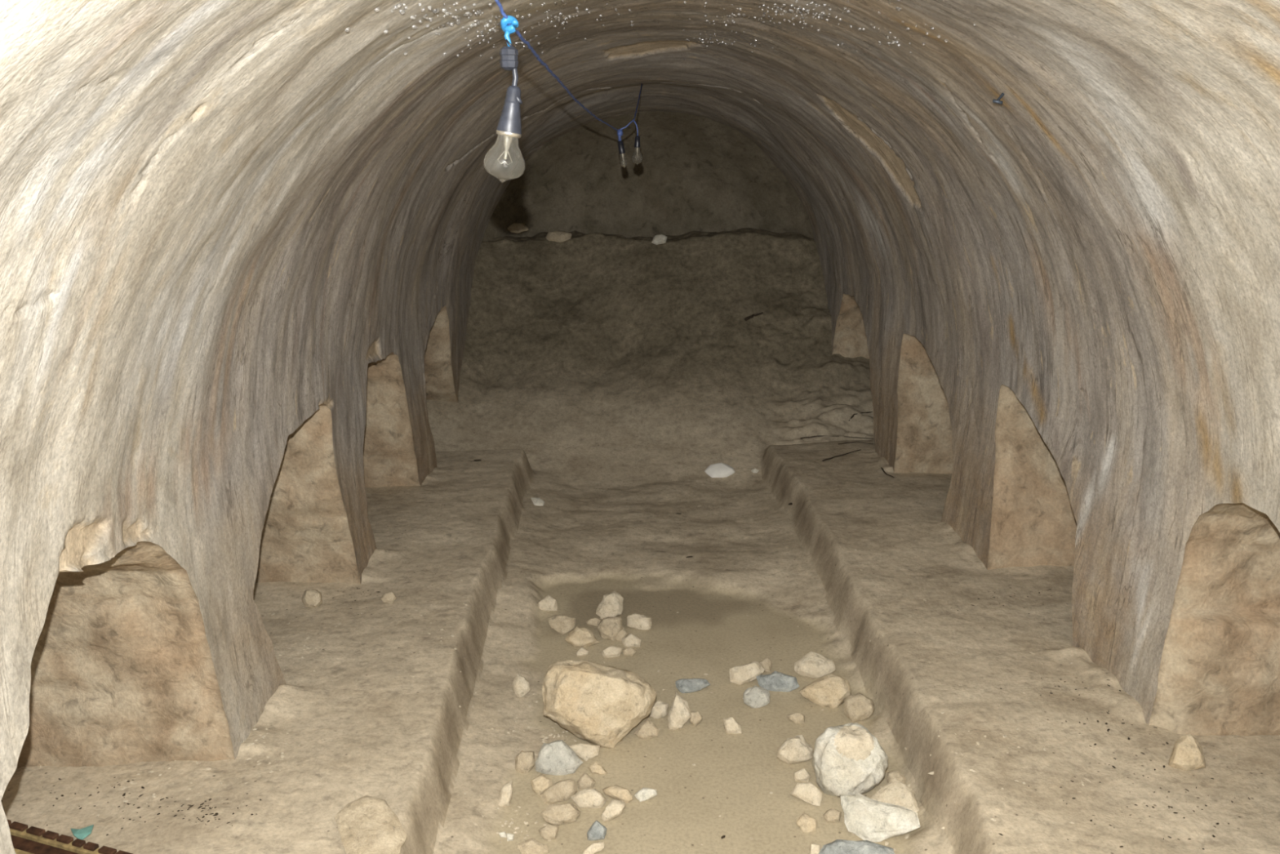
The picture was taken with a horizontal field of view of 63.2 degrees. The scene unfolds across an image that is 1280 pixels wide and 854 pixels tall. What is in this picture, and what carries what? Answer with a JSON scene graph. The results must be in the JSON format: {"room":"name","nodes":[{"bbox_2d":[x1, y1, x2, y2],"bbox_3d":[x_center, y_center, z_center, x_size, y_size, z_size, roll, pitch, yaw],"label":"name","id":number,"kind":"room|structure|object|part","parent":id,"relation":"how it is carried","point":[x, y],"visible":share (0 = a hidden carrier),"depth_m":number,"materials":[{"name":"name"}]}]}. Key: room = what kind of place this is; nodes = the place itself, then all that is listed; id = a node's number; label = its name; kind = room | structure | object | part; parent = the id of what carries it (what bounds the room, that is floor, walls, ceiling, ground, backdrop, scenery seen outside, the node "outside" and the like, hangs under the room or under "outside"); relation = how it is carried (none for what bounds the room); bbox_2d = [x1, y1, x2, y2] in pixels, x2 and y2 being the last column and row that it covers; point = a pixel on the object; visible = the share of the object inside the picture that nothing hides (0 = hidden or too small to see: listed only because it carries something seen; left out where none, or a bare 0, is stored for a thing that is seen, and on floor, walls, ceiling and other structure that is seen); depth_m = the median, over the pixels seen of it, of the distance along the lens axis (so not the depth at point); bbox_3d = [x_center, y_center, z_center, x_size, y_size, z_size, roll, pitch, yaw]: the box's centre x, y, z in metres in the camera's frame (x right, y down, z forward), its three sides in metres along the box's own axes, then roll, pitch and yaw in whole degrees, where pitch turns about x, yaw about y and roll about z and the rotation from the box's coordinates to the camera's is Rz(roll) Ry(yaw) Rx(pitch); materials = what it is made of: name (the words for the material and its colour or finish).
{"room":"underground catacomb","nodes":[
{"label":"underground catacomb","id":0,"kind":"room"},
{"bbox_2d":[0,222,488,853],"bbox_3d":[-1.180,0.133,3.127,0.630,1.198,7.221,0,15,0],"label":"wall","id":1,"kind":"structure","parent":0,"point":[144,506],"depth_m":2.40,"materials":[{"name":"beige stone"}]},
{"bbox_2d":[0,0,1279,427],"bbox_3d":[0.153,-0.755,2.918,2.302,0.824,7.216,0,15,-2],"label":"ceiling","id":2,"kind":"structure","parent":0,"point":[167,166],"depth_m":2.10,"materials":[{"name":"beige stone"}]},
{"bbox_2d":[483,0,642,182],"bbox_3d":[0.036,-1.001,3.189,0.658,0.432,3.643,0,15,-2],"label":"hanging lamp","id":3,"kind":"object","parent":2,"relation":"attached to","point":[504,161],"depth_m":1.58,"materials":[{"name":"clear glass"}]},
{"bbox_3d":[-0.209,-0.415,1.602,0.064,0.076,0.065,0,15,-2],"label":"glass bulb","id":4,"kind":"part","parent":3,"relation":"part of","materials":[{"name":"white"}]},
{"bbox_2d":[496,85,521,134],"bbox_3d":[-0.200,-0.482,1.584,0.039,0.074,0.039,0,15,-2],"label":"socket","id":5,"kind":"object","parent":3,"relation":"attached to","point":[509,122],"depth_m":1.57,"materials":[{"name":"grey metal"}]},
{"bbox_3d":[0.049,-1.057,3.175,0.632,0.316,3.643,0,15,-2],"label":"blue cord","id":6,"kind":"part","parent":3,"relation":"part of","materials":[{"name":"blue plastic"}]},
{"bbox_2d":[617,140,625,154],"bbox_3d":[-0.068,-1.025,3.814,0.028,0.049,0.023,0,15,-2],"label":"socket","id":7,"kind":"object","parent":3,"relation":"attached to","point":[620,144],"depth_m":3.81,"materials":[{"name":"black rubber"}]},
{"bbox_3d":[-0.064,-1.018,3.816,0.036,0.134,0.025,0,15,-2],"label":"lamp","id":8,"kind":"part","parent":3,"relation":"part of","materials":[{"name":"clear glass"}]},
{"bbox_3d":[-0.060,-0.980,3.827,0.027,0.053,0.025,0,15,-2],"label":"glass bulb","id":9,"kind":"part","parent":3,"relation":"part of","materials":[{"name":"white"}]},
{"bbox_3d":[-0.010,-1.041,3.812,0.039,0.157,0.039,0,15,-2],"label":"lamp","id":10,"kind":"part","parent":3,"relation":"part of","materials":[{"name":"clear glass"}]},
{"bbox_3d":[-0.010,-0.995,3.825,0.039,0.061,0.039,0,15,-2],"label":"glass bulb","id":11,"kind":"part","parent":3,"relation":"part of","materials":[{"name":"white"}]},
{"bbox_2d":[634,135,640,147],"bbox_3d":[-0.010,-1.045,3.811,0.024,0.043,0.024,0,15,-2],"label":"socket","id":12,"kind":"object","parent":3,"relation":"attached to","point":[637,143],"depth_m":3.80,"materials":[{"name":"black rubber"}]},
{"bbox_2d":[344,0,975,62],"bbox_3d":[0.095,-1.047,2.821,1.217,0.197,2.525,0,15,-2],"label":"water droplets","id":13,"kind":"object","parent":2,"relation":"attached to","point":[402,11],"visible":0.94,"depth_m":2.50,"materials":[{"name":"white"}]},
{"bbox_2d":[992,93,1004,104],"bbox_3d":[0.837,-0.767,2.416,0.036,0.035,0.019,0,15,-2],"label":"nail","id":14,"kind":"object","parent":2,"relation":"attached to","point":[997,101],"visible":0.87,"depth_m":2.41,"materials":[{"name":"grey metal"}]},
{"bbox_2d":[0,427,1279,853],"bbox_3d":[0.158,0.829,2.589,3.696,0.225,5.746,0,15,-2],"label":"floor","id":15,"kind":"structure","parent":0,"point":[608,521],"depth_m":2.92,"materials":[{"name":"brown soil"}]},
{"bbox_2d":[6,818,133,853],"bbox_3d":[-1.173,0.861,2.069,0.606,0.057,0.084,5,16,18],"label":"bar","id":16,"kind":"object","parent":15,"relation":"on","point":[32,840],"visible":0.91,"depth_m":2.09,"materials":[{"name":"metal"}]},
{"bbox_2d":[71,824,93,839],"bbox_3d":[-1.166,0.845,2.167,0.044,0.006,0.051,-5,16,-19],"label":"paper scrap","id":17,"kind":"object","parent":15,"relation":"on","point":[81,833],"visible":0.9,"depth_m":2.17,"materials":[{"name":"teal paper"}]},
{"bbox_2d":[302,588,322,608],"bbox_3d":[-1.026,0.536,3.257,0.060,0.061,0.056,0,15,-2],"label":"stone","id":18,"kind":"object","parent":15,"relation":"on","point":[312,597],"visible":1,"depth_m":3.24,"materials":[{"name":"beige stone"}]},
{"bbox_2d":[334,795,406,853],"bbox_3d":[-0.561,0.840,2.167,0.122,0.050,0.183,-9,18,-31],"label":"rock","id":19,"kind":"object","parent":15,"relation":"on","point":[366,824],"visible":1,"depth_m":2.17,"materials":[{"name":"beige stone"}]},
{"bbox_2d":[380,591,396,603],"bbox_3d":[-0.793,0.539,3.283,0.040,0.037,0.039,9,18,31],"label":"stone","id":20,"kind":"object","parent":15,"relation":"on","point":[389,597],"visible":1,"depth_m":3.27,"materials":[{"name":"beige stone"}]},
{"bbox_2d":[499,831,506,837],"bbox_3d":[-0.323,0.962,2.453,0.017,0.014,0.015,-5,16,-19],"label":"stone","id":21,"kind":"object","parent":15,"relation":"on","point":[502,834],"visible":1,"depth_m":2.45,"materials":[{"name":"beige stone"}]},
{"bbox_2d":[497,780,513,806],"bbox_3d":[-0.331,0.907,2.570,0.030,0.049,0.059,4,16,15],"label":"stone","id":22,"kind":"object","parent":15,"relation":"on","point":[506,791],"visible":1,"depth_m":2.56,"materials":[{"name":"beige stone"}]},
{"bbox_2d":[506,832,514,841],"bbox_3d":[-0.305,0.964,2.443,0.018,0.018,0.018,0,15,-2],"label":"stone","id":23,"kind":"object","parent":15,"relation":"on","point":[509,836],"visible":1,"depth_m":2.44,"materials":[{"name":"beige stone"}]},
{"bbox_2d":[512,673,530,697],"bbox_3d":[-0.352,0.763,3.066,0.045,0.057,0.051,-13,20,-39],"label":"stone","id":24,"kind":"object","parent":15,"relation":"on","point":[521,686],"visible":1,"depth_m":3.05,"materials":[{"name":"beige stone"}]},
{"bbox_2d":[515,750,534,773],"bbox_3d":[-0.301,0.872,2.715,0.053,0.050,0.052,0,15,-2],"label":"stone","id":25,"kind":"object","parent":15,"relation":"on","point":[524,760],"visible":1,"depth_m":2.70,"materials":[{"name":"beige stone"}]},
{"bbox_2d":[517,838,549,853],"bbox_3d":[-0.246,0.970,2.401,0.075,0.028,0.033,0,15,-2],"label":"stone","id":26,"kind":"object","parent":15,"relation":"on","point":[531,846],"visible":1,"depth_m":2.40,"materials":[{"name":"beige stone"}]},
{"bbox_2d":[531,497,544,506],"bbox_3d":[-0.450,0.330,4.580,0.062,0.032,0.043,0,15,-2],"label":"stone","id":27,"kind":"object","parent":15,"relation":"on","point":[536,501],"visible":1,"depth_m":4.57,"materials":[{"name":"grey stone"}]},
{"bbox_2d":[530,773,552,795],"bbox_3d":[-0.248,0.903,2.620,0.056,0.046,0.044,0,15,-2],"label":"stone","id":28,"kind":"object","parent":15,"relation":"on","point":[540,783],"visible":0.86,"depth_m":2.61,"materials":[{"name":"beige stone"}]},
{"bbox_2d":[537,595,557,611],"bbox_3d":[-0.323,0.617,3.639,0.070,0.053,0.055,0,15,-2],"label":"stone","id":29,"kind":"object","parent":15,"relation":"on","point":[548,603],"visible":1,"depth_m":3.62,"materials":[{"name":"beige stone"}]},
{"bbox_2d":[537,824,559,839],"bbox_3d":[-0.215,0.956,2.453,0.049,0.031,0.033,0,15,-2],"label":"stone","id":30,"kind":"object","parent":15,"relation":"on","point":[548,832],"visible":1,"depth_m":2.44,"materials":[{"name":"beige stone"}]},
{"bbox_2d":[539,778,577,804],"bbox_3d":[-0.204,0.909,2.592,0.095,0.051,0.046,-5,16,-17],"label":"stone","id":31,"kind":"object","parent":15,"relation":"on","point":[562,790],"visible":0.99,"depth_m":2.58,"materials":[{"name":"beige stone"}]},
{"bbox_2d":[534,739,582,774],"bbox_3d":[-0.211,0.862,2.713,0.126,0.075,0.068,0,15,-2],"label":"stone","id":32,"kind":"object","parent":15,"relation":"on","point":[557,757],"visible":1,"depth_m":2.69,"materials":[{"name":"grey stone"}]},
{"bbox_2d":[540,802,580,825],"bbox_3d":[-0.191,0.933,2.506,0.096,0.048,0.048,0,15,-2],"label":"stone","id":33,"kind":"object","parent":15,"relation":"on","point":[555,814],"visible":1,"depth_m":2.49,"materials":[{"name":"beige stone"}]},
{"bbox_2d":[547,614,576,634],"bbox_3d":[-0.262,0.661,3.486,0.094,0.050,0.061,0,15,-2],"label":"stone","id":34,"kind":"object","parent":15,"relation":"on","point":[562,624],"visible":1,"depth_m":3.48,"materials":[{"name":"beige stone"}]},
{"bbox_2d":[39,505,1090,850],"bbox_3d":[-0.116,0.613,3.381,2.614,0.211,2.556,0,15,-2],"label":"crumbs","id":35,"kind":"object","parent":15,"relation":"on","point":[442,628],"visible":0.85,"depth_m":2.52,"materials":[{"name":"beige stone"}]},
{"bbox_2d":[564,626,599,647],"bbox_3d":[-0.188,0.690,3.385,0.086,0.063,0.075,13,20,39],"label":"stone","id":36,"kind":"object","parent":15,"relation":"on","point":[579,637],"visible":1,"depth_m":3.38,"materials":[{"name":"beige stone"}]},
{"bbox_2d":[576,646,588,656],"bbox_3d":[-0.183,0.719,3.321,0.042,0.031,0.027,0,15,-2],"label":"stone","id":37,"kind":"object","parent":15,"relation":"on","point":[581,651],"visible":1,"depth_m":3.31,"materials":[{"name":"beige stone"}]},
{"bbox_2d":[568,742,599,760],"bbox_3d":[-0.155,0.866,2.774,0.090,0.034,0.042,2,15,9],"label":"stone","id":38,"kind":"object","parent":15,"relation":"on","point":[585,751],"visible":0.89,"depth_m":2.77,"materials":[{"name":"beige stone"}]},
{"bbox_2d":[577,771,595,789],"bbox_3d":[-0.138,0.902,2.642,0.040,0.039,0.040,11,19,36],"label":"stone","id":39,"kind":"object","parent":15,"relation":"on","point":[585,781],"visible":0.94,"depth_m":2.63,"materials":[{"name":"beige stone"}]},
{"bbox_2d":[570,787,607,808],"bbox_3d":[-0.126,0.917,2.571,0.091,0.049,0.045,0,15,-2],"label":"stone","id":40,"kind":"object","parent":15,"relation":"on","point":[585,797],"visible":1,"depth_m":2.56,"materials":[{"name":"beige stone"}]},
{"bbox_2d":[582,841,604,853],"bbox_3d":[-0.107,0.971,2.395,0.052,0.024,0.020,-5,16,-18],"label":"stone","id":41,"kind":"object","parent":15,"relation":"on","point":[594,847],"visible":1,"depth_m":2.39,"materials":[{"name":"beige stone"}]},
{"bbox_2d":[586,617,600,626],"bbox_3d":[-0.159,0.660,3.529,0.051,0.026,0.028,0,15,-2],"label":"stone","id":42,"kind":"object","parent":15,"relation":"on","point":[595,621],"visible":1,"depth_m":3.52,"materials":[{"name":"beige stone"}]},
{"bbox_2d":[586,820,606,840],"bbox_3d":[-0.102,0.952,2.446,0.041,0.043,0.043,9,18,29],"label":"stone","id":43,"kind":"object","parent":15,"relation":"on","point":[597,831],"visible":1,"depth_m":2.44,"materials":[{"name":"grey stone"}]},
{"bbox_2d":[587,760,607,773],"bbox_3d":[-0.110,0.889,2.708,0.052,0.027,0.030,0,15,-2],"label":"stone","id":44,"kind":"object","parent":15,"relation":"on","point":[596,767],"visible":1,"depth_m":2.70,"materials":[{"name":"beige stone"}]},
{"bbox_2d":[542,659,656,748],"bbox_3d":[-0.111,0.757,2.862,0.314,0.223,0.210,0,15,-2],"label":"boulder","id":45,"kind":"object","parent":15,"relation":"on","point":[599,704],"visible":1,"depth_m":2.79,"materials":[{"name":"beige stone"}]},
{"bbox_2d":[595,591,623,617],"bbox_3d":[-0.105,0.618,3.603,0.097,0.087,0.082,0,15,-2],"label":"stone","id":46,"kind":"object","parent":15,"relation":"on","point":[611,605],"visible":0.96,"depth_m":3.58,"materials":[{"name":"beige stone"}]},
{"bbox_2d":[596,616,622,640],"bbox_3d":[-0.099,0.668,3.440,0.087,0.072,0.075,0,15,-2],"label":"stone","id":47,"kind":"object","parent":15,"relation":"on","point":[608,628],"visible":1,"depth_m":3.42,"materials":[{"name":"beige stone"}]},
{"bbox_2d":[601,645,622,657],"bbox_3d":[-0.090,0.717,3.317,0.066,0.037,0.035,0,15,-2],"label":"stone","id":48,"kind":"object","parent":15,"relation":"on","point":[611,651],"visible":1,"depth_m":3.31,"materials":[{"name":"beige stone"}]},
{"bbox_2d":[600,799,626,822],"bbox_3d":[-0.064,0.931,2.519,0.062,0.045,0.036,-13,20,-40],"label":"stone","id":49,"kind":"object","parent":15,"relation":"on","point":[615,808],"visible":1,"depth_m":2.51,"materials":[{"name":"beige stone"}]},
{"bbox_2d":[602,784,632,802],"bbox_3d":[-0.056,0.914,2.590,0.076,0.041,0.040,0,15,-2],"label":"stone","id":50,"kind":"object","parent":15,"relation":"on","point":[617,792],"visible":0.97,"depth_m":2.58,"materials":[{"name":"beige stone"}]},
{"bbox_2d":[615,627,628,640],"bbox_3d":[-0.062,0.686,3.427,0.030,0.037,0.042,15,21,43],"label":"stone","id":51,"kind":"object","parent":15,"relation":"on","point":[623,633],"visible":0.95,"depth_m":3.42,"materials":[{"name":"beige stone"}]},
{"bbox_2d":[622,647,636,655],"bbox_3d":[-0.034,0.719,3.326,0.048,0.029,0.028,0,15,-2],"label":"stone","id":52,"kind":"object","parent":15,"relation":"on","point":[629,651],"visible":1,"depth_m":3.32,"materials":[{"name":"beige stone"}]},
{"bbox_2d":[0,560,1262,849],"bbox_3d":[0.032,0.461,3.705,2.973,0.096,3.279,0,15,-2],"label":"litter","id":53,"kind":"object","parent":15,"relation":"on","point":[1108,730],"visible":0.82,"depth_m":2.30,"materials":[{"name":"beige stone"}]},
{"bbox_2d":[622,632,641,647],"bbox_3d":[-0.027,0.695,3.388,0.064,0.046,0.042,0,15,-2],"label":"stone","id":54,"kind":"object","parent":15,"relation":"on","point":[631,640],"visible":0.99,"depth_m":3.38,"materials":[{"name":"beige stone"}]},
{"bbox_2d":[626,613,651,629],"bbox_3d":[-0.002,0.659,3.511,0.084,0.051,0.050,0,15,-2],"label":"stone","id":55,"kind":"object","parent":15,"relation":"on","point":[635,620],"visible":1,"depth_m":3.50,"materials":[{"name":"beige stone"}]},
{"bbox_2d":[634,787,657,801],"bbox_3d":[0.014,0.916,2.594,0.058,0.030,0.028,0,15,-2],"label":"stone","id":56,"kind":"object","parent":15,"relation":"on","point":[644,793],"visible":1,"depth_m":2.58,"materials":[{"name":"grey stone"}]},
{"bbox_2d":[634,718,658,738],"bbox_3d":[0.021,0.837,2.869,0.058,0.047,0.049,10,18,33],"label":"stone","id":57,"kind":"object","parent":15,"relation":"on","point":[646,729],"visible":1,"depth_m":2.86,"materials":[{"name":"beige stone"}]},
{"bbox_2d":[649,700,668,718],"bbox_3d":[0.055,0.808,2.970,0.056,0.045,0.045,0,15,-2],"label":"stone","id":58,"kind":"object","parent":15,"relation":"on","point":[659,709],"visible":0.93,"depth_m":2.96,"materials":[{"name":"beige stone"}]},
{"bbox_2d":[667,691,692,729],"bbox_3d":[0.104,0.804,2.921,0.066,0.086,0.076,13,20,40],"label":"stone","id":59,"kind":"object","parent":15,"relation":"on","point":[679,713],"visible":1,"depth_m":2.91,"materials":[{"name":"beige stone"}]},
{"bbox_2d":[675,678,710,693],"bbox_3d":[0.159,0.771,3.108,0.105,0.044,0.046,0,15,-2],"label":"stone","id":60,"kind":"object","parent":15,"relation":"on","point":[683,685],"visible":1,"depth_m":3.09,"materials":[{"name":"grey stone"}]},
{"bbox_2d":[689,711,702,726],"bbox_3d":[0.155,0.820,2.930,0.035,0.038,0.036,-11,19,-34],"label":"stone","id":61,"kind":"object","parent":15,"relation":"on","point":[696,717],"visible":1,"depth_m":2.92,"materials":[{"name":"beige stone"}]},
{"bbox_2d":[704,462,735,477],"bbox_3d":[0.383,0.204,4.989,0.147,0.060,0.084,0,15,-2],"label":"stone","id":62,"kind":"object","parent":15,"relation":"on","point":[718,469],"visible":1,"depth_m":4.97,"materials":[{"name":"grey stone"}]},
{"bbox_2d":[723,716,741,733],"bbox_3d":[0.257,0.829,2.896,0.048,0.045,0.043,0,15,-2],"label":"stone","id":63,"kind":"object","parent":15,"relation":"on","point":[731,725],"visible":1,"depth_m":2.88,"materials":[{"name":"beige stone"}]},
{"bbox_2d":[728,661,764,684],"bbox_3d":[0.325,0.748,3.158,0.108,0.064,0.058,0,15,-2],"label":"stone","id":64,"kind":"object","parent":15,"relation":"on","point":[740,674],"visible":1,"depth_m":3.15,"materials":[{"name":"beige stone"}]},
{"bbox_2d":[751,468,759,472],"bbox_3d":[0.553,0.210,5.003,0.028,0.024,0.028,-13,20,-40],"label":"stone","id":65,"kind":"object","parent":15,"relation":"on","point":[754,470],"visible":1,"depth_m":5.00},
{"bbox_2d":[742,684,769,707],"bbox_3d":[0.339,0.785,3.026,0.077,0.058,0.055,0,15,-2],"label":"stone","id":66,"kind":"object","parent":15,"relation":"on","point":[755,696],"visible":1,"depth_m":3.01,"materials":[{"name":"grey stone"}]},
{"bbox_2d":[758,657,772,672],"bbox_3d":[0.389,0.739,3.227,0.041,0.040,0.039,0,15,-2],"label":"stone","id":67,"kind":"object","parent":15,"relation":"on","point":[766,663],"visible":0.94,"depth_m":3.22,"materials":[{"name":"beige stone"}]},
{"bbox_2d":[755,670,799,691],"bbox_3d":[0.413,0.763,3.123,0.126,0.054,0.064,0,15,-2],"label":"stone","id":68,"kind":"object","parent":15,"relation":"on","point":[776,681],"visible":1,"depth_m":3.11,"materials":[{"name":"grey stone"}]},
{"bbox_2d":[776,734,813,764],"bbox_3d":[0.410,0.858,2.763,0.097,0.069,0.072,0,15,-2],"label":"stone","id":69,"kind":"object","parent":15,"relation":"on","point":[794,749],"visible":1,"depth_m":2.74,"materials":[{"name":"beige stone"}]},
{"bbox_2d":[786,712,804,723],"bbox_3d":[0.441,0.823,2.943,0.051,0.031,0.028,5,16,16],"label":"stone","id":70,"kind":"object","parent":15,"relation":"on","point":[797,717],"visible":1,"depth_m":2.93,"materials":[{"name":"beige stone"}]},
{"bbox_2d":[793,768,810,781],"bbox_3d":[0.417,0.895,2.675,0.044,0.032,0.033,0,15,-2],"label":"stone","id":71,"kind":"object","parent":15,"relation":"on","point":[802,775],"visible":1,"depth_m":2.67,"materials":[{"name":"beige stone"}]},
{"bbox_2d":[790,781,822,805],"bbox_3d":[0.414,0.909,2.586,0.078,0.049,0.038,5,16,18],"label":"stone","id":72,"kind":"object","parent":15,"relation":"on","point":[807,792],"visible":1,"depth_m":2.57,"materials":[{"name":"beige stone"}]},
{"bbox_2d":[795,812,817,832],"bbox_3d":[0.399,0.947,2.482,0.048,0.036,0.036,12,19,38],"label":"stone","id":73,"kind":"object","parent":15,"relation":"on","point":[806,823],"visible":1,"depth_m":2.48,"materials":[{"name":"beige stone"}]},
{"bbox_2d":[794,651,835,678],"bbox_3d":[0.537,0.734,3.202,0.124,0.068,0.074,0,15,-2],"label":"stone","id":74,"kind":"object","parent":15,"relation":"on","point":[813,664],"visible":1,"depth_m":3.18,"materials":[{"name":"beige stone"}]},
{"bbox_2d":[809,843,821,853],"bbox_3d":[0.402,0.972,2.387,0.025,0.032,0.030,3,16,10],"label":"stone","id":75,"kind":"object","parent":15,"relation":"on","point":[815,848],"visible":1,"depth_m":2.38,"materials":[{"name":"beige stone"}]},
{"bbox_2d":[799,673,851,707],"bbox_3d":[0.542,0.771,3.043,0.148,0.083,0.082,4,16,16],"label":"stone","id":76,"kind":"object","parent":15,"relation":"on","point":[831,690],"visible":0.98,"depth_m":3.02,"materials":[{"name":"beige stone"}]},
{"bbox_2d":[822,808,841,822],"bbox_3d":[0.465,0.940,2.514,0.044,0.031,0.032,0,15,-2],"label":"stone","id":77,"kind":"object","parent":15,"relation":"on","point":[833,815],"visible":1,"depth_m":2.50,"materials":[{"name":"beige stone"}]},
{"bbox_2d":[800,435,873,439],"bbox_3d":[0.990,0.050,5.235,0.372,0.016,0.030,0,15,-2],"label":"twig","id":78,"kind":"object","parent":15,"relation":"on","point":[812,436],"visible":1,"depth_m":5.23,"materials":[{"name":"brown wood"}]},
{"bbox_2d":[822,448,861,461],"bbox_3d":[0.933,0.130,4.818,0.274,0.009,0.014,-13,20,-39],"label":"twig","id":79,"kind":"object","parent":15,"relation":"on","point":[860,449],"visible":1,"depth_m":4.81,"materials":[{"name":"brown wood"}]},
{"bbox_2d":[812,722,888,796],"bbox_3d":[0.533,0.848,2.635,0.187,0.173,0.194,0,15,-2],"label":"boulder","id":80,"kind":"object","parent":15,"relation":"on","point":[848,758],"visible":0.94,"depth_m":2.58,"materials":[{"name":"white stone"}]},
{"bbox_2d":[838,441,872,444],"bbox_3d":[1.034,0.077,4.997,0.172,0.008,0.031,-1,15,-4],"label":"twig","id":81,"kind":"object","parent":15,"relation":"on","point":[851,442],"visible":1,"depth_m":5.00,"materials":[{"name":"wood"}]},
{"bbox_2d":[818,839,894,853],"bbox_3d":[0.489,0.973,2.371,0.180,0.051,0.064,0,15,-2],"label":"stone","id":82,"kind":"object","parent":15,"relation":"on","point":[838,846],"visible":1,"depth_m":2.37,"materials":[{"name":"grey stone"}]},
{"bbox_2d":[843,692,874,722],"bbox_3d":[0.622,0.796,2.958,0.085,0.070,0.072,0,15,-2],"label":"stone","id":83,"kind":"object","parent":15,"relation":"on","point":[858,707],"visible":0.99,"depth_m":2.94,"materials":[{"name":"beige stone"}]},
{"bbox_2d":[840,792,919,842],"bbox_3d":[0.570,0.931,2.472,0.172,0.076,0.102,0,15,-2],"label":"stone","id":84,"kind":"object","parent":15,"relation":"on","point":[871,820],"visible":0.98,"depth_m":2.45,"materials":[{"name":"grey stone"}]},
{"bbox_2d":[880,466,893,477],"bbox_3d":[1.081,0.201,4.558,0.015,0.013,0.127,-3,16,-10],"label":"twig","id":85,"kind":"object","parent":15,"relation":"on","point":[882,467],"visible":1,"depth_m":4.56,"materials":[{"name":"brown wood"}]},
{"bbox_2d":[870,777,919,812],"bbox_3d":[0.620,0.912,2.552,0.114,0.063,0.080,0,15,-2],"label":"stone","id":86,"kind":"object","parent":15,"relation":"on","point":[896,792],"visible":0.61,"depth_m":2.54,"materials":[{"name":"beige stone"}]},
{"bbox_2d":[885,769,906,782],"bbox_3d":[0.653,0.898,2.648,0.048,0.038,0.039,0,15,-2],"label":"stone","id":87,"kind":"object","parent":15,"relation":"on","point":[891,775],"visible":0.67,"depth_m":2.64,"materials":[{"name":"beige stone"}]},
{"bbox_2d":[1168,733,1205,770],"bbox_3d":[1.276,0.762,2.435,0.072,0.078,0.073,0,15,-2],"label":"stone","id":88,"kind":"object","parent":15,"relation":"on","point":[1187,753],"visible":1,"depth_m":2.42,"materials":[{"name":"beige stone"}]},
{"bbox_2d":[426,111,873,435],"bbox_3d":[0.049,-1.009,5.752,3.696,1.809,1.575,0,15,-2],"label":"wall","id":89,"kind":"structure","parent":0,"point":[606,326],"depth_m":5.81,"materials":[{"name":"brown stone"}]},
{"bbox_2d":[506,222,528,233],"bbox_3d":[-0.699,-1.140,5.964,0.122,0.059,0.062,0,15,-2],"label":"stone","id":90,"kind":"object","parent":89,"relation":"on","point":[516,228],"visible":1,"depth_m":5.95,"materials":[{"name":"brown stone"}]},
{"bbox_2d":[546,231,571,242],"bbox_3d":[-0.472,-1.103,6.035,0.150,0.067,0.068,0,15,-2],"label":"stone","id":91,"kind":"object","parent":89,"relation":"on","point":[556,236],"visible":1,"depth_m":6.02,"materials":[{"name":"beige stone"}]},
{"bbox_2d":[651,234,666,244],"bbox_3d":[0.111,-1.075,5.970,0.093,0.060,0.058,0,15,-2],"label":"stone","id":92,"kind":"object","parent":89,"relation":"on","point":[661,238],"visible":1,"depth_m":5.95,"materials":[{"name":"white stone"}]},
{"bbox_2d":[744,311,763,320],"bbox_3d":[0.625,-0.610,5.731,0.119,0.041,0.028,-8,17,-28],"label":"twig","id":93,"kind":"object","parent":89,"relation":"on","point":[759,313],"visible":1,"depth_m":5.72,"materials":[{"name":"brown wood"}]},
{"bbox_2d":[848,411,872,421],"bbox_3d":[1.138,-0.051,5.371,0.195,0.045,0.016,-8,17,-28],"label":"twig","id":94,"kind":"object","parent":89,"relation":"on","point":[853,415],"visible":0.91,"depth_m":5.35,"materials":[{"name":"brown wood"}]},
{"bbox_2d":[808,218,1279,735],"bbox_3d":[1.456,0.111,3.207,0.640,1.205,7.226,-1,15,-4],"label":"wall","id":95,"kind":"structure","parent":0,"point":[1131,443],"depth_m":2.83,"materials":[{"name":"beige stone"}]}
]}

